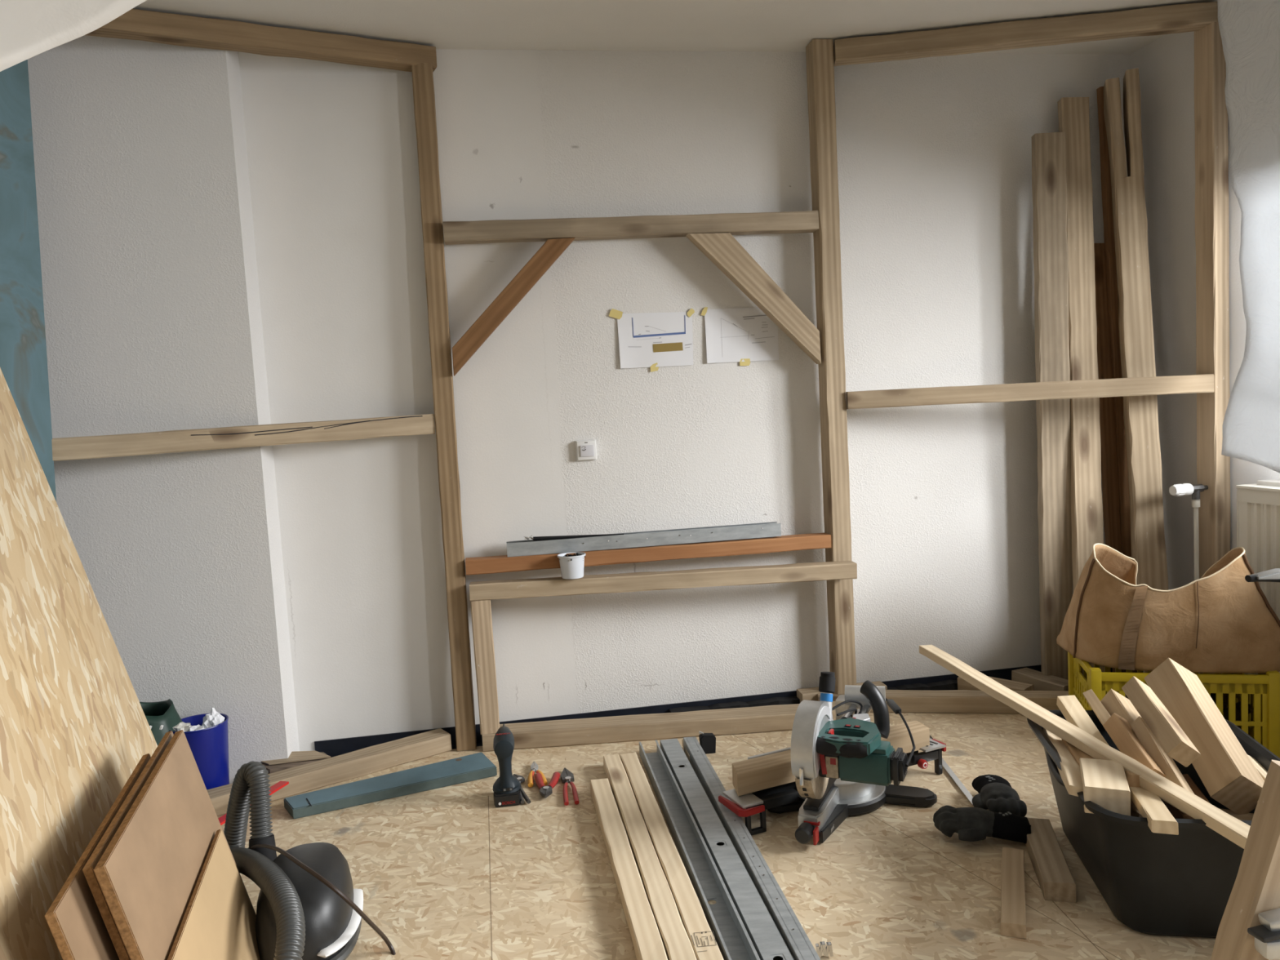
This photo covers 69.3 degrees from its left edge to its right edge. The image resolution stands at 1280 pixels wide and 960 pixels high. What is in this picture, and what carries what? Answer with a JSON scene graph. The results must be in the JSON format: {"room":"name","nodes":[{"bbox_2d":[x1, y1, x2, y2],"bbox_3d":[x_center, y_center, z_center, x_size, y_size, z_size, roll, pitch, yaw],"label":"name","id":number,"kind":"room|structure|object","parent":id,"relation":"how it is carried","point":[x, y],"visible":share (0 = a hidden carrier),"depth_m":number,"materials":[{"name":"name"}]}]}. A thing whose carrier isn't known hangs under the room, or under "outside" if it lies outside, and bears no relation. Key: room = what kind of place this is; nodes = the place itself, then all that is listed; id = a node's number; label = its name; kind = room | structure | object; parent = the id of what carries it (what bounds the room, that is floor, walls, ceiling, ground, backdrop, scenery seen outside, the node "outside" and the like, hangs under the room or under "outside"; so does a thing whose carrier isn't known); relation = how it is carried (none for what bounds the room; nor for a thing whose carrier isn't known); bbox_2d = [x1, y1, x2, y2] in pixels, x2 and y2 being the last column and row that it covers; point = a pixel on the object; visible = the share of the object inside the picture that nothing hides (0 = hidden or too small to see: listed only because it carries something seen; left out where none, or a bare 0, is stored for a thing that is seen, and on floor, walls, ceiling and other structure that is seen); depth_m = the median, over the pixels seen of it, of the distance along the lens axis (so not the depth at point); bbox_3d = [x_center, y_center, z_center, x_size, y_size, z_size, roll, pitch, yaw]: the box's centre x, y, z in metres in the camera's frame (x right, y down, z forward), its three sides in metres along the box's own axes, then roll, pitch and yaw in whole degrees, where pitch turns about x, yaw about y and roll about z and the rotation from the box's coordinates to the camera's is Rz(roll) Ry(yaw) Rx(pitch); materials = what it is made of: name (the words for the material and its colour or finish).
{"room":"construction site","nodes":[
{"label":"construction site","id":0,"kind":"room"},
{"bbox_2d":[0,59,56,501],"bbox_3d":[-2.065,-0.066,1.596,0.147,2.610,2.651,-2,4,9],"label":"wall","id":1,"kind":"structure","parent":0,"point":[23,345],"depth_m":2.78,"materials":[{"name":"paint"}]},
{"bbox_2d":[0,0,146,71],"bbox_3d":[-1.455,-0.921,1.667,1.190,0.448,0.039,-6,5,-31],"label":"plastic sheet","id":2,"kind":"object","parent":1,"relation":"attached to","point":[28,28],"visible":1,"depth_m":1.83,"materials":[{"name":"white"}]},
{"bbox_2d":[27,35,299,783],"bbox_3d":[-1.866,-0.211,3.321,1.075,2.612,0.507,-3,4,0],"label":"wall","id":3,"kind":"structure","parent":0,"point":[153,318],"depth_m":3.17,"materials":[{"name":"paint"}]},
{"bbox_2d":[132,0,1217,54],"bbox_3d":[-0.139,-1.526,1.369,5.721,0.120,4.448,-4,4,-9],"label":"ceiling","id":4,"kind":"structure","parent":0,"point":[679,25],"depth_m":3.28,"materials":[{"name":"paint"}]},
{"bbox_2d":[85,8,436,72],"bbox_3d":[-1.351,-1.486,3.104,1.332,0.078,0.079,-5,5,-26],"label":"ceiling beam","id":5,"kind":"structure","parent":4,"relation":"attached to","point":[170,28],"depth_m":3.11,"materials":[{"name":"brown wood"}]},
{"bbox_2d":[833,1,1217,66],"bbox_3d":[1.416,-1.662,3.456,1.356,0.080,0.078,-3,4,7],"label":"ceiling beam","id":6,"kind":"structure","parent":4,"relation":"attached to","point":[1188,17],"depth_m":3.43,"materials":[{"name":"brown wood"}]},
{"bbox_2d":[1217,0,1279,473],"bbox_3d":[2.117,-0.854,3.106,0.136,1.721,0.440,-4,5,-15],"label":"plastic sheet","id":7,"kind":"object","parent":4,"relation":"hanging from","point":[1250,29],"visible":1,"depth_m":3.18,"materials":[{"name":"white"}]},
{"bbox_2d":[238,48,1130,751],"bbox_3d":[-0.562,-0.302,3.589,5.421,2.652,0.100,-4,4,-9],"label":"wall","id":8,"kind":"structure","parent":0,"point":[934,153],"depth_m":3.62,"materials":[{"name":"paint"}]},
{"bbox_2d":[575,439,596,461],"bbox_3d":[-0.208,-0.115,3.592,0.080,0.080,0.034,-4,4,-9],"label":"light switch","id":9,"kind":"object","parent":8,"relation":"attached to","point":[585,450],"visible":1,"depth_m":3.58,"materials":[{"name":"white plastic"}]},
{"bbox_2d":[617,311,693,368],"bbox_3d":[0.064,-0.549,3.615,0.298,0.212,0.010,-4,4,-9],"label":"drawing","id":10,"kind":"object","parent":8,"relation":"attached to","point":[646,340],"visible":1,"depth_m":3.62,"materials":[{"name":"white paper"}]},
{"bbox_2d":[638,325,691,347],"bbox_3d":[0.077,-0.558,3.619,0.254,0.092,0.002,-4,4,-10],"label":"print","id":11,"kind":"object","parent":10,"relation":"attached to","point":[649,336],"depth_m":3.62,"materials":[{"name":"grey"}]},
{"bbox_2d":[314,664,1112,757],"bbox_3d":[0.478,0.921,3.748,3.461,0.078,0.084,-4,4,-9],"label":"trim","id":12,"kind":"structure","parent":8,"relation":"attached to","point":[332,748],"depth_m":3.69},
{"bbox_2d":[669,696,799,712],"bbox_3d":[0.398,0.925,3.743,0.560,0.056,0.064,-4,4,-9],"label":"strip","id":13,"kind":"object","parent":12,"relation":"on","point":[788,700],"visible":0.41,"depth_m":3.73,"materials":[{"name":"black"}]},
{"bbox_2d":[887,680,957,690],"bbox_3d":[1.172,0.876,3.866,0.470,0.051,0.064,-4,4,-9],"label":"strip","id":14,"kind":"object","parent":12,"relation":"on","point":[944,685],"visible":0.3,"depth_m":3.86,"materials":[{"name":"black"}]},
{"bbox_2d":[704,307,778,363],"bbox_3d":[0.405,-0.576,3.673,0.299,0.211,0.010,-4,4,-11],"label":"drawing","id":15,"kind":"object","parent":8,"relation":"attached to","point":[732,335],"visible":0.97,"depth_m":3.67,"materials":[{"name":"white paper"}]},
{"bbox_2d":[720,315,774,346],"bbox_3d":[0.427,-0.573,3.675,0.223,0.160,0.002,-4,4,-9],"label":"print","id":16,"kind":"object","parent":15,"relation":"attached to","point":[735,330],"depth_m":3.67,"materials":[{"name":"grey"}]},
{"bbox_2d":[217,693,1279,959],"bbox_3d":[-0.063,1.151,1.542,5.271,0.022,4.116,-4,4,-9],"label":"floor","id":17,"kind":"structure","parent":0,"point":[446,873],"depth_m":2.51,"materials":[{"name":"wood"}]},
{"bbox_2d":[0,368,157,959],"bbox_3d":[-1.267,0.334,1.757,0.483,1.700,1.400,-4,5,-13],"label":"panel","id":18,"kind":"object","parent":17,"relation":"on","point":[74,726],"visible":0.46,"depth_m":2.02,"materials":[{"name":"wood"}]},
{"bbox_2d":[44,753,151,959],"bbox_3d":[-0.947,0.896,1.802,0.158,0.538,0.641,-4,5,-14],"label":"panel","id":19,"kind":"object","parent":17,"relation":"on","point":[75,922],"visible":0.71,"depth_m":1.56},
{"bbox_2d":[82,730,173,959],"bbox_3d":[-0.942,0.879,1.901,0.162,0.556,0.634,-4,5,-14],"label":"panel","id":20,"kind":"object","parent":17,"relation":"on","point":[88,869],"visible":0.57,"depth_m":1.63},
{"bbox_2d":[139,698,182,745],"bbox_3d":[-1.662,0.930,3.134,0.281,0.347,0.289,-3,4,0],"label":"waste bin","id":21,"kind":"object","parent":17,"relation":"on","point":[162,717],"visible":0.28,"depth_m":3.11,"materials":[{"name":"green plastic"}]},
{"bbox_2d":[93,729,256,959],"bbox_3d":[-0.909,0.876,1.884,0.167,0.561,0.638,-4,5,-14],"label":"panel","id":22,"kind":"object","parent":17,"relation":"on","point":[148,874],"visible":0.63,"depth_m":1.78,"materials":[{"name":"wood"}]},
{"bbox_2d":[168,713,229,790],"bbox_3d":[-1.494,0.957,3.156,0.190,0.269,0.190,-3,4,0],"label":"waste bin","id":23,"kind":"object","parent":17,"relation":"on","point":[209,747],"visible":0.38,"depth_m":3.10,"materials":[{"name":"blue plastic"}]},
{"bbox_2d":[201,707,224,728],"bbox_3d":[-1.451,0.829,3.146,0.073,0.113,0.065,-3,4,0],"label":"crumpled paper","id":24,"kind":"object","parent":23,"relation":"in","point":[214,718],"visible":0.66,"depth_m":3.13,"materials":[{"name":"white paper"}]},
{"bbox_2d":[167,829,260,959],"bbox_3d":[-0.837,0.987,1.838,0.101,0.341,0.636,-4,5,-14],"label":"panel","id":25,"kind":"object","parent":17,"relation":"on","point":[219,920],"visible":1,"depth_m":1.95,"materials":[{"name":"wood"}]},
{"bbox_2d":[261,751,330,773],"bbox_3d":[-1.286,1.032,3.321,0.391,0.066,0.168,-3,4,0],"label":"wedge","id":26,"kind":"object","parent":17,"relation":"on","point":[295,758],"visible":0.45,"depth_m":3.30,"materials":[{"name":"brown wood"}]},
{"bbox_2d":[223,760,395,959],"bbox_3d":[-0.826,0.959,2.258,0.317,0.394,0.850,-6,5,-32],"label":"vacuum cleaner","id":27,"kind":"object","parent":17,"relation":"on","point":[308,907],"visible":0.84,"depth_m":2.12,"materials":[{"name":"black plastic"}]},
{"bbox_2d":[207,728,451,817],"bbox_3d":[-1.116,1.031,3.258,0.935,0.068,0.097,-6,5,-36],"label":"beam","id":28,"kind":"structure","parent":17,"relation":"on","point":[378,757],"depth_m":3.28,"materials":[{"name":"brown wood"}]},
{"bbox_2d":[217,781,288,825],"bbox_3d":[-1.234,1.024,2.933,0.034,0.008,0.322,-2,5,18],"label":"strip","id":29,"kind":"object","parent":28,"relation":"on","point":[280,784],"visible":0.33,"depth_m":3.03,"materials":[{"name":"red"}]},
{"bbox_2d":[284,751,497,818],"bbox_3d":[-0.841,1.039,3.149,0.683,0.037,0.166,-5,5,-27],"label":"board","id":30,"kind":"object","parent":17,"relation":"on","point":[475,766],"visible":1,"depth_m":3.12,"materials":[{"name":"blue wood"}]},
{"bbox_2d":[411,62,476,751],"bbox_3d":[-0.728,-0.245,3.454,0.074,2.533,0.077,-4,3,-9],"label":"wooden post","id":31,"kind":"object","parent":17,"relation":"on","point":[424,96],"visible":1,"depth_m":3.42,"materials":[{"name":"brown wood"}]},
{"bbox_2d":[51,413,435,461],"bbox_3d":[-1.325,-0.151,3.179,1.235,0.074,0.071,-6,5,-26],"label":"rail","id":32,"kind":"object","parent":31,"relation":"attached to","point":[72,448],"visible":1,"depth_m":3.13,"materials":[{"name":"brown wood"}]},
{"bbox_2d":[469,560,857,600],"bbox_3d":[0.100,0.383,3.536,1.478,0.063,0.074,-3,4,-6],"label":"rail","id":33,"kind":"object","parent":31,"relation":"attached to","point":[842,570],"visible":0.98,"depth_m":3.50,"materials":[{"name":"brown wood"}]},
{"bbox_2d":[557,551,586,578],"bbox_3d":[-0.253,0.320,3.459,0.106,0.086,0.106,-3,4,0],"label":"plastic cup","id":34,"kind":"object","parent":33,"relation":"on","point":[574,569],"visible":1,"depth_m":3.42,"materials":[{"name":"white"}]},
{"bbox_2d":[493,724,520,807],"bbox_3d":[-0.447,0.929,3.073,0.092,0.225,0.230,-4,4,-8],"label":"cordless drill","id":35,"kind":"object","parent":17,"relation":"on","point":[506,788],"visible":1,"depth_m":2.98,"materials":[{"name":"black plastic"}]},
{"bbox_2d":[527,760,547,787],"bbox_3d":[-0.360,1.017,3.213,0.067,0.016,0.200,-4,4,-9],"label":"pliers","id":36,"kind":"object","parent":17,"relation":"on","point":[535,768],"visible":0.91,"depth_m":3.18,"materials":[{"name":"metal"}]},
{"bbox_2d":[534,772,559,798],"bbox_3d":[-0.317,1.020,3.090,0.089,0.021,0.179,-3,4,0],"label":"pliers","id":37,"kind":"object","parent":17,"relation":"on","point":[544,791],"visible":1,"depth_m":3.09,"materials":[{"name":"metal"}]},
{"bbox_2d":[560,767,579,805],"bbox_3d":[-0.238,1.019,3.094,0.049,0.015,0.290,-4,4,-8],"label":"pliers","id":38,"kind":"object","parent":17,"relation":"on","point":[566,776],"visible":1,"depth_m":3.08,"materials":[{"name":"metal"}]},
{"bbox_2d":[590,777,667,959],"bbox_3d":[-0.025,1.049,2.388,0.061,0.047,1.328,-4,4,-9],"label":"wooden lath","id":39,"kind":"object","parent":17,"relation":"on","point":[647,943],"visible":1,"depth_m":2.40,"materials":[{"name":"brown wood"}]},
{"bbox_2d":[603,754,697,959],"bbox_3d":[0.022,1.039,2.488,0.059,0.047,1.543,-4,4,-9],"label":"wooden lath","id":40,"kind":"object","parent":17,"relation":"on","point":[677,944],"visible":0.87,"depth_m":2.44,"materials":[{"name":"brown wood"}]},
{"bbox_2d":[482,701,835,751],"bbox_3d":[0.106,0.942,3.553,1.400,0.068,0.118,-3,4,-2],"label":"beam","id":41,"kind":"structure","parent":17,"relation":"on","point":[651,726],"depth_m":3.50,"materials":[{"name":"brown wood"}]},
{"bbox_2d":[470,600,499,734],"bbox_3d":[-0.582,0.697,3.487,0.075,0.506,0.072,-4,4,-9],"label":"post","id":42,"kind":"object","parent":41,"relation":"on","point":[481,610],"visible":0.92,"depth_m":3.45,"materials":[{"name":"brown wood"}]},
{"bbox_2d":[620,752,724,959],"bbox_3d":[0.082,1.035,2.490,0.058,0.049,1.558,-4,4,-9],"label":"wooden lath","id":43,"kind":"object","parent":17,"relation":"on","point":[704,945],"visible":0.87,"depth_m":2.43,"materials":[{"name":"brown wood"}]},
{"bbox_2d":[639,739,759,959],"bbox_3d":[0.147,1.025,2.562,0.067,0.048,1.620,-4,4,-8],"label":"stud","id":44,"kind":"object","parent":17,"relation":"on","point":[734,942],"visible":0.98,"depth_m":2.50,"materials":[{"name":"metal"}]},
{"bbox_2d":[698,730,715,753],"bbox_3d":[0.243,0.945,3.345,0.059,0.078,0.036,-3,4,-5],"label":"tape roll","id":45,"kind":"object","parent":17,"relation":"on","point":[707,740],"visible":0.95,"depth_m":3.33,"materials":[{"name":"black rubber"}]},
{"bbox_2d":[659,738,794,959],"bbox_3d":[0.220,1.020,2.558,0.064,0.048,1.629,-4,4,-8],"label":"stud","id":46,"kind":"object","parent":17,"relation":"on","point":[766,937],"visible":1,"depth_m":2.43,"materials":[{"name":"metal"}]},
{"bbox_2d":[683,736,820,959],"bbox_3d":[0.273,1.006,2.670,0.046,0.055,1.395,-4,4,-7],"label":"stud","id":47,"kind":"object","parent":17,"relation":"on","point":[797,942],"visible":0.88,"depth_m":2.42,"materials":[{"name":"metal"}]},
{"bbox_2d":[815,941,833,958],"bbox_3d":[0.414,1.054,2.079,0.038,0.032,0.015,-3,4,0],"label":"scrap","id":48,"kind":"object","parent":17,"relation":"on","point":[823,948],"visible":0.95,"depth_m":2.07,"materials":[{"name":"beige wood"}]},
{"bbox_2d":[718,671,946,845],"bbox_3d":[0.624,0.778,2.870,0.540,0.438,0.754,0,5,34],"label":"saw","id":49,"kind":"object","parent":17,"relation":"on","point":[842,767],"visible":0.98,"depth_m":2.67,"materials":[{"name":"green plastic"}]},
{"bbox_2d":[732,720,929,796],"bbox_3d":[0.607,0.869,2.918,0.738,0.068,0.087,-5,5,-24],"label":"sawn timber","id":50,"kind":"object","parent":49,"relation":"on","point":[763,772],"visible":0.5,"depth_m":2.80,"materials":[{"name":"brown wood"}]},
{"bbox_2d":[796,680,887,702],"bbox_3d":[0.826,0.882,3.789,0.359,0.072,0.077,-4,4,-8],"label":"timber offcut","id":51,"kind":"object","parent":17,"relation":"on","point":[806,694],"depth_m":3.75,"materials":[{"name":"brown wood"}]},
{"bbox_2d":[817,689,1068,714],"bbox_3d":[1.280,0.872,3.639,1.138,0.070,0.087,-2,4,12],"label":"beam","id":52,"kind":"structure","parent":17,"relation":"on","point":[953,701],"depth_m":3.61,"materials":[{"name":"brown wood"}]},
{"bbox_2d":[805,39,856,694],"bbox_3d":[0.756,-0.412,3.649,0.084,2.538,0.084,-4,5,-9],"label":"wooden post","id":53,"kind":"object","parent":52,"relation":"on","point":[819,52],"visible":0.94,"depth_m":3.61,"materials":[{"name":"brown wood"}]},
{"bbox_2d":[442,210,818,244],"bbox_3d":[-0.017,-0.952,3.488,1.416,0.072,0.077,-4,5,-9],"label":"rail","id":54,"kind":"object","parent":53,"relation":"attached to","point":[494,231],"visible":0.96,"depth_m":3.45,"materials":[{"name":"brown wood"}]},
{"bbox_2d":[452,237,574,376],"bbox_3d":[-0.465,-0.641,3.433,0.474,0.486,0.056,-4,4,-9],"label":"brace","id":55,"kind":"object","parent":54,"relation":"attached to","point":[548,253],"visible":1,"depth_m":3.40,"materials":[{"name":"brown wood"}]},
{"bbox_2d":[685,232,821,364],"bbox_3d":[0.440,-0.693,3.572,0.502,0.510,0.056,-4,4,-9],"label":"brace","id":56,"kind":"object","parent":54,"relation":"attached to","point":[723,250],"visible":1,"depth_m":3.55,"materials":[{"name":"brown wood"}]},
{"bbox_2d":[465,532,831,575],"bbox_3d":[0.048,0.282,3.583,1.420,0.056,0.078,-3,4,-9],"label":"rail","id":57,"kind":"object","parent":53,"relation":"attached to","point":[503,563],"visible":0.84,"depth_m":3.55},
{"bbox_2d":[506,521,781,556],"bbox_3d":[0.023,0.221,3.576,1.067,0.067,0.054,-4,4,-9],"label":"channel","id":58,"kind":"object","parent":57,"relation":"on","point":[772,529],"depth_m":3.55,"materials":[{"name":"metal"}]},
{"bbox_2d":[929,735,973,807],"bbox_3d":[1.018,0.950,3.028,0.026,0.029,0.565,-3,4,2],"label":"bar","id":59,"kind":"object","parent":17,"relation":"on","point":[944,765],"visible":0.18,"depth_m":2.96,"materials":[{"name":"grey"}]},
{"bbox_2d":[957,675,1034,690],"bbox_3d":[1.451,0.852,3.782,0.092,0.067,0.279,-7,6,-44],"label":"timber offcut","id":60,"kind":"object","parent":17,"relation":"on","point":[962,684],"depth_m":3.75,"materials":[{"name":"brown wood"}]},
{"bbox_2d":[971,774,1026,816],"bbox_3d":[1.050,0.942,2.751,0.139,0.080,0.250,-3,4,7],"label":"glove","id":61,"kind":"object","parent":17,"relation":"on","point":[996,793],"visible":0.9,"depth_m":2.70,"materials":[{"name":"black"}]},
{"bbox_2d":[1000,847,1026,939],"bbox_3d":[0.922,1.012,2.287,0.056,0.034,0.372,-1,5,22],"label":"timber offcut","id":62,"kind":"object","parent":17,"relation":"on","point":[1013,913],"visible":1,"depth_m":2.24,"materials":[{"name":"brown wood"}]},
{"bbox_2d":[1011,667,1068,690],"bbox_3d":[1.663,0.839,3.803,0.091,0.067,0.264,-5,5,-25],"label":"timber offcut","id":63,"kind":"object","parent":17,"relation":"on","point":[1041,682],"depth_m":3.79,"materials":[{"name":"brown wood"}]},
{"bbox_2d":[1025,817,1075,902],"bbox_3d":[1.065,0.987,2.424,0.074,0.048,0.356,-2,5,14],"label":"timber offcut","id":64,"kind":"object","parent":17,"relation":"on","point":[1056,882],"visible":0.88,"depth_m":2.35,"materials":[{"name":"brown wood"}]},
{"bbox_2d":[933,804,1031,843],"bbox_3d":[0.947,0.961,2.569,0.256,0.080,0.139,-2,5,16],"label":"glove","id":65,"kind":"object","parent":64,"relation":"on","point":[971,824],"visible":1,"depth_m":2.54,"materials":[{"name":"black"}]},
{"bbox_2d":[1031,131,1072,679],"bbox_3d":[1.675,-0.254,3.753,0.122,2.241,0.055,-3,4,3],"label":"leaning timber","id":66,"kind":"object","parent":17,"relation":"on","point":[1049,172],"visible":0.85,"depth_m":3.73,"materials":[{"name":"brown wood"}]},
{"bbox_2d":[1057,97,1104,675],"bbox_3d":[1.788,-0.337,3.737,0.120,2.407,0.298,-2,5,17],"label":"leaning timber","id":67,"kind":"object","parent":17,"relation":"on","point":[1086,493],"visible":0.61,"depth_m":3.72,"materials":[{"name":"brown wood"}]},
{"bbox_2d":[1093,243,1126,672],"bbox_3d":[1.931,-0.060,3.810,0.066,1.825,0.199,-3,4,3],"label":"leaning timber","id":68,"kind":"object","parent":17,"relation":"on","point":[1109,473],"visible":0.51,"depth_m":3.80,"materials":[{"name":"brown wood"}]},
{"bbox_2d":[1096,86,1137,672],"bbox_3d":[1.977,-0.381,3.810,0.075,2.455,0.200,-3,4,1],"label":"leaning timber","id":69,"kind":"object","parent":17,"relation":"on","point":[1106,189],"visible":0.36,"depth_m":3.79,"materials":[{"name":"brown wood"}]},
{"bbox_2d":[1103,67,1168,672],"bbox_3d":[1.965,-0.375,3.654,0.136,2.478,0.382,-2,4,9],"label":"leaning timber","id":70,"kind":"object","parent":17,"relation":"on","point":[1140,415],"visible":0.82,"depth_m":3.62,"materials":[{"name":"brown wood"}]},
{"bbox_2d":[1019,710,1279,937],"bbox_3d":[1.316,0.847,2.329,0.541,0.315,0.732,-2,4,10],"label":"tub","id":71,"kind":"object","parent":17,"relation":"on","point":[1182,884],"visible":0.45,"depth_m":2.06,"materials":[{"name":"black plastic"}]},
{"bbox_2d":[1043,728,1083,796],"bbox_3d":[1.100,0.721,2.397,0.057,0.071,0.526,-2,5,17],"label":"timber offcut","id":72,"kind":"object","parent":71,"relation":"in","point":[1070,774],"visible":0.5,"depth_m":2.29,"materials":[{"name":"brown wood"}]},
{"bbox_2d":[1061,738,1094,766],"bbox_3d":[1.132,0.720,2.342,0.053,0.040,0.360,-2,5,13],"label":"timber offcut","id":73,"kind":"object","parent":71,"relation":"in","point":[1076,753],"visible":0.14,"depth_m":2.38,"materials":[{"name":"orange wood"}]},
{"bbox_2d":[1056,695,1108,745],"bbox_3d":[1.216,0.713,2.457,0.052,0.144,0.469,-3,4,5],"label":"timber offcut","id":74,"kind":"object","parent":71,"relation":"in","point":[1069,706],"visible":0.34,"depth_m":2.59,"materials":[{"name":"brown wood"}]},
{"bbox_2d":[919,644,1250,848],"bbox_3d":[1.132,0.667,2.523,0.052,0.074,1.501,-4,4,-9],"label":"wooden lath","id":75,"kind":"object","parent":71,"relation":"on","point":[1233,829],"visible":0.93,"depth_m":2.33,"materials":[{"name":"brown wood"}]},
{"bbox_2d":[1082,688,1117,747],"bbox_3d":[1.302,0.666,2.594,0.046,0.084,0.271,-2,4,11],"label":"timber offcut","id":76,"kind":"object","parent":71,"relation":"in","point":[1092,700],"visible":0.62,"depth_m":2.62,"materials":[{"name":"brown wood"}]},
{"bbox_2d":[1079,757,1130,815],"bbox_3d":[1.089,0.719,2.174,0.094,0.071,0.204,-1,5,23],"label":"timber offcut","id":77,"kind":"object","parent":71,"relation":"in","point":[1104,782],"visible":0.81,"depth_m":2.10,"materials":[{"name":"brown wood"}]},
{"bbox_2d":[1100,688,1141,724],"bbox_3d":[1.336,0.673,2.515,0.081,0.126,0.318,-2,4,11],"label":"timber offcut","id":78,"kind":"object","parent":71,"relation":"in","point":[1113,701],"visible":0.24,"depth_m":2.59,"materials":[{"name":"brown wood"}]},
{"bbox_2d":[1124,770,1141,787],"bbox_3d":[1.186,0.708,2.216,0.052,0.044,0.109,-2,5,18],"label":"timber offcut","id":79,"kind":"object","parent":71,"relation":"in","point":[1133,780],"visible":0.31,"depth_m":2.17,"materials":[{"name":"orange wood"}]},
{"bbox_2d":[1102,712,1165,777],"bbox_3d":[1.262,0.691,2.355,0.071,0.101,0.313,-2,4,11],"label":"timber offcut","id":80,"kind":"object","parent":71,"relation":"in","point":[1120,731],"visible":0.55,"depth_m":2.37,"materials":[{"name":"orange wood"}]},
{"bbox_2d":[1128,786,1178,835],"bbox_3d":[1.148,0.731,2.087,0.051,0.055,0.296,-2,5,18],"label":"timber offcut","id":81,"kind":"object","parent":71,"relation":"in","point":[1149,805],"visible":0.79,"depth_m":2.01,"materials":[{"name":"brown wood"}]},
{"bbox_2d":[1121,676,1200,767],"bbox_3d":[1.264,0.583,2.256,0.073,0.133,0.299,-2,4,9],"label":"timber offcut","id":82,"kind":"object","parent":71,"relation":"in","point":[1175,742],"visible":1,"depth_m":2.21,"materials":[{"name":"brown wood"}]},
{"bbox_2d":[1162,773,1209,818],"bbox_3d":[1.301,0.773,2.196,0.080,0.088,0.267,-2,5,18],"label":"timber offcut","id":83,"kind":"object","parent":71,"relation":"in","point":[1176,813],"visible":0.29,"depth_m":2.19,"materials":[{"name":"brown wood"}]},
{"bbox_2d":[1130,715,1194,813],"bbox_3d":[1.276,0.692,2.255,0.048,0.123,0.356,-2,4,11],"label":"timber offcut","id":84,"kind":"object","parent":83,"relation":"on","point":[1145,736],"visible":0.59,"depth_m":2.27,"materials":[{"name":"brown wood"}]},
{"bbox_2d":[1218,808,1253,820],"bbox_3d":[1.367,0.809,2.159,0.138,0.072,0.082,0,5,31],"label":"timber offcut","id":85,"kind":"object","parent":71,"relation":"in","point":[1248,816],"visible":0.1,"depth_m":2.15,"materials":[{"name":"brown wood"}]},
{"bbox_2d":[1144,657,1264,814],"bbox_3d":[1.405,0.629,2.311,0.133,0.285,0.436,-2,4,8],"label":"timber offcut","id":86,"kind":"object","parent":85,"relation":"on","point":[1228,774],"visible":0.85,"depth_m":2.24,"materials":[{"name":"brown wood"}]},
{"bbox_2d":[1067,652,1279,758],"bbox_3d":[1.855,0.759,3.266,0.565,0.287,0.390,-2,5,14],"label":"plastic crate","id":87,"kind":"object","parent":17,"relation":"on","point":[1261,691],"visible":0.39,"depth_m":3.05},
{"bbox_2d":[1056,542,1279,673],"bbox_3d":[1.828,0.420,3.231,0.659,0.424,0.490,-2,5,18],"label":"canvas bag","id":88,"kind":"object","parent":87,"relation":"on","point":[1220,621],"visible":0.99,"depth_m":3.04,"materials":[{"name":"brown"}]},
{"bbox_2d":[1125,693,1250,728],"bbox_3d":[1.856,0.812,3.269,0.512,0.181,0.339,-2,4,9],"label":"contents","id":89,"kind":"object","parent":87,"relation":"in","point":[1237,705],"visible":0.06,"depth_m":3.18,"materials":[{"name":"brown"}]},
{"bbox_2d":[1168,483,1208,673],"bbox_3d":[2.112,0.427,3.530,0.188,0.839,0.048,-4,5,-14],"label":"radiator valve","id":90,"kind":"object","parent":17,"relation":"on","point":[1184,489],"visible":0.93,"depth_m":3.50,"materials":[{"name":"white plastic"}]},
{"bbox_2d":[1194,22,1231,674],"bbox_3d":[2.159,-0.401,3.490,0.066,2.530,0.097,-4,4,-9],"label":"wooden post","id":91,"kind":"object","parent":17,"relation":"on","point":[1211,113],"visible":0.67,"depth_m":3.44,"materials":[{"name":"brown wood"}]},
{"bbox_2d":[845,373,1214,408],"bbox_3d":[1.476,-0.338,3.557,1.335,0.071,0.072,-2,4,7],"label":"rail","id":92,"kind":"object","parent":91,"relation":"attached to","point":[1192,384],"visible":1,"depth_m":3.52,"materials":[{"name":"brown wood"}]},
{"bbox_2d":[1210,760,1279,959],"bbox_3d":[0.944,0.614,1.405,0.149,0.375,0.063,-2,5,12],"label":"wooden board","id":93,"kind":"object","parent":17,"relation":"on","point":[1255,890],"visible":0.85,"depth_m":1.39,"materials":[{"name":"brown wood"}]},
{"bbox_2d":[1247,907,1279,959],"bbox_3d":[0.949,0.662,1.359,0.112,0.069,0.038,-4,4,-7],"label":"clamp","id":94,"kind":"object","parent":93,"relation":"attached to","point":[1266,935],"visible":1,"depth_m":1.35,"materials":[{"name":"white plastic"}]},
{"bbox_2d":[1130,31,1279,590],"bbox_3d":[2.468,-0.363,2.252,0.140,2.652,3.700,-4,4,-9],"label":"wall","id":95,"kind":"structure","parent":0,"point":[1166,65],"depth_m":3.70,"materials":[{"name":"paint"}]},
{"bbox_2d":[1235,483,1279,674],"bbox_3d":[2.316,0.432,2.663,0.096,0.742,1.406,-4,4,-9],"label":"radiator","id":96,"kind":"object","parent":95,"relation":"attached to","point":[1258,506],"visible":0.53,"depth_m":3.23,"materials":[{"name":"white metal"}]},
{"bbox_2d":[1244,568,1279,582],"bbox_3d":[1.047,0.160,1.458,0.162,0.038,0.049,-3,4,0],"label":"handle","id":97,"kind":"object","parent":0,"point":[1273,575],"visible":1,"depth_m":1.46,"materials":[{"name":"metal"}]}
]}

